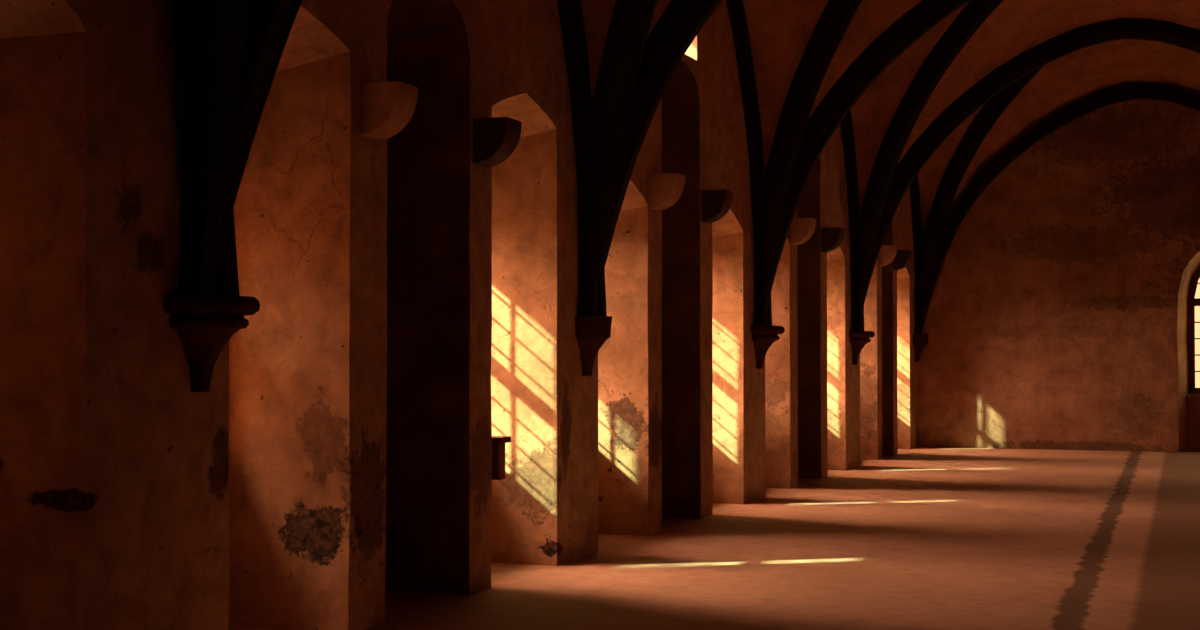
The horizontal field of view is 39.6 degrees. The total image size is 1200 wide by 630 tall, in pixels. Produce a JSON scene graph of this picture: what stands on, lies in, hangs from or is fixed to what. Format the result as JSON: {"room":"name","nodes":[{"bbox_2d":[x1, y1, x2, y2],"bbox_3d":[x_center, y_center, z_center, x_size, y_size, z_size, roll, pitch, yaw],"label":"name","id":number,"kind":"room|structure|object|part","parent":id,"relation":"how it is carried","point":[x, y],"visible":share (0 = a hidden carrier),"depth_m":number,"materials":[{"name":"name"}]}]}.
{"room":"medieval vaulted hall","nodes":[
{"label":"medieval vaulted hall","id":0,"kind":"room"},
{"bbox_2d":[0,0,916,629],"bbox_3d":[-0.726,-1.899,13.150,1.250,7.650,31.320,0,-1,20],"label":"wall","id":1,"kind":"structure","parent":0,"point":[418,300],"depth_m":9.69,"materials":[{"name":"paint"}]},
{"bbox_2d":[171,0,239,295],"bbox_3d":[-2.785,-2.173,5.591,0.160,4.180,5.557,0,-1,20],"label":"rib","id":2,"kind":"object","parent":1,"relation":"attached to","point":[227,283],"visible":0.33,"depth_m":7.99,"materials":[{"name":"stone"}]},
{"bbox_2d":[162,294,259,391],"bbox_3d":[-1.811,0.137,7.955,0.332,0.460,0.584,0,-1,20],"label":"bracket","id":3,"kind":"object","parent":1,"relation":"attached to","point":[204,324],"visible":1,"depth_m":7.85,"materials":[{"name":"red stone"}]},
{"bbox_3d":[-1.835,0.032,7.966,0.280,0.070,0.480,0,-1,20],"label":"neck moulding","id":4,"kind":"part","parent":3,"relation":"part of","materials":[{"name":"red stone"}]},
{"bbox_2d":[360,81,417,139],"bbox_3d":[-1.242,-1.178,9.628,0.310,0.300,0.250,0,-1,20],"label":"corbel stone","id":5,"kind":"object","parent":1,"relation":"attached to","point":[386,108],"visible":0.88,"depth_m":9.52,"materials":[{"name":"stone"}]},
{"bbox_2d":[177,0,606,315],"bbox_3d":[-0.986,-2.070,10.506,0.160,4.180,5.626,0,-1,20],"label":"rib","id":6,"kind":"object","parent":1,"relation":"attached to","point":[199,256],"visible":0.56,"depth_m":12.49,"materials":[{"name":"stone"}]},
{"bbox_2d":[473,117,521,166],"bbox_3d":[-0.708,-1.147,11.088,0.310,0.300,0.250,0,-1,20],"label":"corbel stone","id":7,"kind":"object","parent":1,"relation":"attached to","point":[495,139],"visible":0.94,"depth_m":10.98,"materials":[{"name":"stone"}]},
{"bbox_2d":[492,436,510,479],"bbox_3d":[-0.845,0.974,11.395,0.450,0.290,0.165,0,-1,20],"label":"wooden box","id":8,"kind":"object","parent":1,"relation":"attached to","point":[498,442],"visible":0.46,"depth_m":11.28,"materials":[{"name":"brown wood"}]},
{"bbox_3d":[-0.845,0.849,11.397,0.450,0.040,0.165,0,-1,20],"label":"lid","id":9,"kind":"part","parent":8,"relation":"part of","materials":[{"name":"brown wood"}]},
{"bbox_2d":[575,316,611,375],"bbox_3d":[-0.036,0.241,12.917,0.255,0.460,0.430,0,-1,20],"label":"bracket","id":10,"kind":"object","parent":1,"relation":"attached to","point":[590,335],"visible":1,"depth_m":12.80,"materials":[{"name":"red stone"}]},
{"bbox_2d":[650,173,684,209],"bbox_3d":[0.565,-1.075,14.567,0.310,0.300,0.250,0,-1,20],"label":"corbel stone","id":11,"kind":"object","parent":1,"relation":"attached to","point":[666,189],"visible":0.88,"depth_m":14.46,"materials":[{"name":"stone"}]},
{"bbox_2d":[577,0,771,325],"bbox_3d":[0.823,-1.966,15.450,0.160,4.180,5.616,0,-1,20],"label":"rib","id":12,"kind":"object","parent":1,"relation":"attached to","point":[587,305],"visible":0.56,"depth_m":17.26,"materials":[{"name":"stone"}]},
{"bbox_2d":[701,189,732,222],"bbox_3d":[1.099,-1.044,16.027,0.310,0.300,0.250,0,-1,20],"label":"corbel stone","id":13,"kind":"object","parent":1,"relation":"attached to","point":[715,204],"visible":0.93,"depth_m":15.92,"materials":[{"name":"stone"}]},
{"bbox_2d":[750,325,784,368],"bbox_3d":[1.807,0.345,17.842,0.332,0.460,0.584,0,-1,20],"label":"bracket","id":14,"kind":"object","parent":1,"relation":"attached to","point":[763,337],"visible":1,"depth_m":17.71,"materials":[{"name":"red stone"}]},
{"bbox_3d":[1.783,0.240,17.853,0.280,0.070,0.480,0,-1,20],"label":"neck moulding","id":15,"kind":"part","parent":14,"relation":"part of","materials":[{"name":"red stone"}]},
{"bbox_2d":[791,218,815,244],"bbox_3d":[2.345,-0.972,19.430,0.310,0.300,0.250,0,-1,20],"label":"corbel stone","id":16,"kind":"object","parent":1,"relation":"attached to","point":[802,229],"visible":0.85,"depth_m":19.32,"materials":[{"name":"stone"}]},
{"bbox_2d":[753,109,863,330],"bbox_3d":[2.606,-1.864,20.323,0.160,4.180,5.477,0,-1,20],"label":"rib","id":17,"kind":"object","parent":1,"relation":"attached to","point":[761,302],"visible":0.24,"depth_m":22.21,"materials":[{"name":"stone"}]},
{"bbox_2d":[821,227,844,252],"bbox_3d":[2.896,-0.941,20.937,0.310,0.300,0.250,0,-1,20],"label":"corbel stone","id":18,"kind":"object","parent":1,"relation":"attached to","point":[831,238],"visible":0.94,"depth_m":20.82,"materials":[{"name":"stone"}]},
{"bbox_2d":[849,331,874,364],"bbox_3d":[3.566,0.446,22.649,0.332,0.460,0.584,0,-1,20],"label":"bracket","id":19,"kind":"object","parent":1,"relation":"attached to","point":[858,340],"visible":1,"depth_m":22.52,"materials":[{"name":"red stone"}]},
{"bbox_3d":[3.542,0.341,22.660,0.280,0.070,0.480,0,-1,20],"label":"neck moulding","id":20,"kind":"part","parent":19,"relation":"part of","materials":[{"name":"red stone"}]},
{"bbox_2d":[851,174,921,331],"bbox_3d":[4.379,-1.762,25.168,0.160,4.180,5.557,0,-1,20],"label":"rib","id":21,"kind":"object","parent":1,"relation":"attached to","point":[856,317],"visible":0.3,"depth_m":27.16,"materials":[{"name":"stone"}]},
{"bbox_2d":[878,245,896,266],"bbox_3d":[4.193,-0.866,24.482,0.310,0.300,0.250,0,-1,20],"label":"corbel stone","id":22,"kind":"object","parent":1,"relation":"attached to","point":[887,253],"visible":0.76,"depth_m":24.36,"materials":[{"name":"stone"}]},
{"bbox_2d":[893,250,911,269],"bbox_3d":[4.631,-0.841,25.679,0.310,0.300,0.250,0,-1,20],"label":"corbel stone","id":23,"kind":"object","parent":1,"relation":"attached to","point":[902,258],"visible":0.83,"depth_m":25.56,"materials":[{"name":"stone"}]},
{"bbox_2d":[913,334,927,361],"bbox_3d":[5.276,0.546,27.432,0.255,0.460,0.430,0,-1,20],"label":"bracket","id":24,"kind":"object","parent":1,"relation":"attached to","point":[919,340],"visible":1,"depth_m":27.31,"materials":[{"name":"red stone"}]},
{"bbox_2d":[228,447,1199,629],"bbox_3d":[2.938,1.982,12.197,8.730,0.250,32.200,0,-1,20],"label":"floor","id":25,"kind":"structure","parent":0,"point":[917,538],"depth_m":12.62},
{"bbox_2d":[580,0,1199,236],"bbox_3d":[3.182,-2.733,11.727,7.080,4.241,31.300,0,-1,20],"label":"ceiling","id":26,"kind":"structure","parent":0,"point":[780,31],"depth_m":21.59,"materials":[{"name":"paint"}]},
{"bbox_2d":[181,0,251,236],"bbox_3d":[0.502,-2.583,4.397,0.240,4.950,9.257,1,-1,-34],"label":"rib","id":27,"kind":"object","parent":26,"relation":"attached to","point":[217,28],"visible":0.7,"depth_m":7.78,"materials":[{"name":"stone"}]},
{"bbox_2d":[188,0,292,229],"bbox_3d":[1.396,-2.102,6.829,7.572,4.090,0.260,0,-1,20],"label":"rib","id":28,"kind":"object","parent":26,"relation":"attached to","point":[267,18],"visible":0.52,"depth_m":7.88,"materials":[{"name":"stone"}]},
{"bbox_2d":[180,0,301,257],"bbox_3d":[2.301,-2.480,9.312,9.299,4.950,0.240,0,-1,-17],"label":"rib","id":29,"kind":"object","parent":26,"relation":"attached to","point":[295,6],"visible":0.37,"depth_m":8.05,"materials":[{"name":"stone"}]},
{"bbox_2d":[578,171,632,290],"bbox_3d":[4.110,-2.376,14.256,9.292,4.950,0.240,0,-1,-17],"label":"rib","id":30,"kind":"object","parent":26,"relation":"attached to","point":[579,263],"visible":0.14,"depth_m":12.92,"materials":[{"name":"stone"}]},
{"bbox_2d":[578,0,656,278],"bbox_3d":[2.301,-2.480,9.312,0.240,4.950,9.299,1,-1,-33],"label":"rib","id":31,"kind":"object","parent":26,"relation":"attached to","point":[631,20],"visible":0.83,"depth_m":12.59,"materials":[{"name":"stone"}]},
{"bbox_2d":[582,0,721,275],"bbox_3d":[3.206,-1.998,11.777,7.572,4.090,0.260,0,-1,20],"label":"rib","id":32,"kind":"object","parent":26,"relation":"attached to","point":[681,21],"visible":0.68,"depth_m":12.69,"materials":[{"name":"stone"}]},
{"bbox_2d":[754,267,777,304],"bbox_3d":[5.893,-2.274,19.128,9.209,4.950,0.240,0,-1,-16],"label":"rib","id":33,"kind":"object","parent":26,"relation":"attached to","point":[777,267],"visible":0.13,"depth_m":17.76,"materials":[{"name":"stone"}]},
{"bbox_2d":[754,0,861,299],"bbox_3d":[4.110,-2.376,14.256,0.240,4.950,9.292,1,-1,-33],"label":"rib","id":34,"kind":"object","parent":26,"relation":"attached to","point":[837,15],"visible":0.84,"depth_m":17.34,"materials":[{"name":"stone"}]},
{"bbox_2d":[851,294,866,314],"bbox_3d":[7.666,-2.172,23.973,9.257,4.950,0.240,0,-1,-16],"label":"rib","id":35,"kind":"object","parent":26,"relation":"attached to","point":[866,294],"visible":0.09,"depth_m":22.57,"materials":[{"name":"stone"}]},
{"bbox_2d":[756,0,970,295],"bbox_3d":[5.013,-1.895,16.716,7.572,4.090,0.260,0,-1,20],"label":"rib","id":36,"kind":"object","parent":26,"relation":"attached to","point":[926,14],"visible":0.78,"depth_m":17.48,"materials":[{"name":"stone"}]},
{"bbox_2d":[851,0,1002,309],"bbox_3d":[5.893,-2.274,19.128,0.240,4.950,9.209,1,-1,-34],"label":"rib","id":37,"kind":"object","parent":26,"relation":"attached to","point":[975,12],"visible":0.92,"depth_m":21.89,"materials":[{"name":"stone"}]},
{"bbox_2d":[915,65,1044,303],"bbox_3d":[7.666,-2.172,23.973,0.240,4.950,9.257,1,-1,-34],"label":"rib","id":38,"kind":"object","parent":26,"relation":"attached to","point":[991,111],"visible":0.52,"depth_m":26.80,"materials":[{"name":"stone"}]},
{"bbox_2d":[853,18,1199,307],"bbox_3d":[6.772,-1.794,21.523,7.572,4.090,0.260,0,-1,20],"label":"rib","id":39,"kind":"object","parent":26,"relation":"attached to","point":[1026,62],"visible":0.83,"depth_m":21.95,"materials":[{"name":"stone"}]},
{"bbox_2d":[917,83,1199,451],"bbox_3d":[8.315,-1.609,26.973,8.730,7.650,0.900,0,-1,20],"label":"wall","id":40,"kind":"structure","parent":0,"point":[1057,316],"depth_m":26.71,"materials":[{"name":"paint"}]},
{"bbox_2d":[914,85,1199,333],"bbox_3d":[8.528,-1.630,26.320,7.364,3.996,0.180,0,-1,20],"label":"rib","id":41,"kind":"object","parent":40,"relation":"attached to","point":[1181,97],"visible":0.95,"depth_m":26.88,"materials":[{"name":"stone"}]},
{"bbox_2d":[1185,268,1199,397],"bbox_3d":[10.041,0.136,26.256,1.600,2.350,0.210,0,-1,20],"label":"window","id":42,"kind":"structure","parent":40,"relation":"in","point":[1194,392],"depth_m":26.50,"materials":[{"name":"brown wood"}]},
{"bbox_3d":[10.029,1.280,26.199,1.600,0.060,0.140,0,-1,20],"label":"sill","id":43,"kind":"part","parent":42,"relation":"part of","materials":[{"name":"stone"}]}
]}

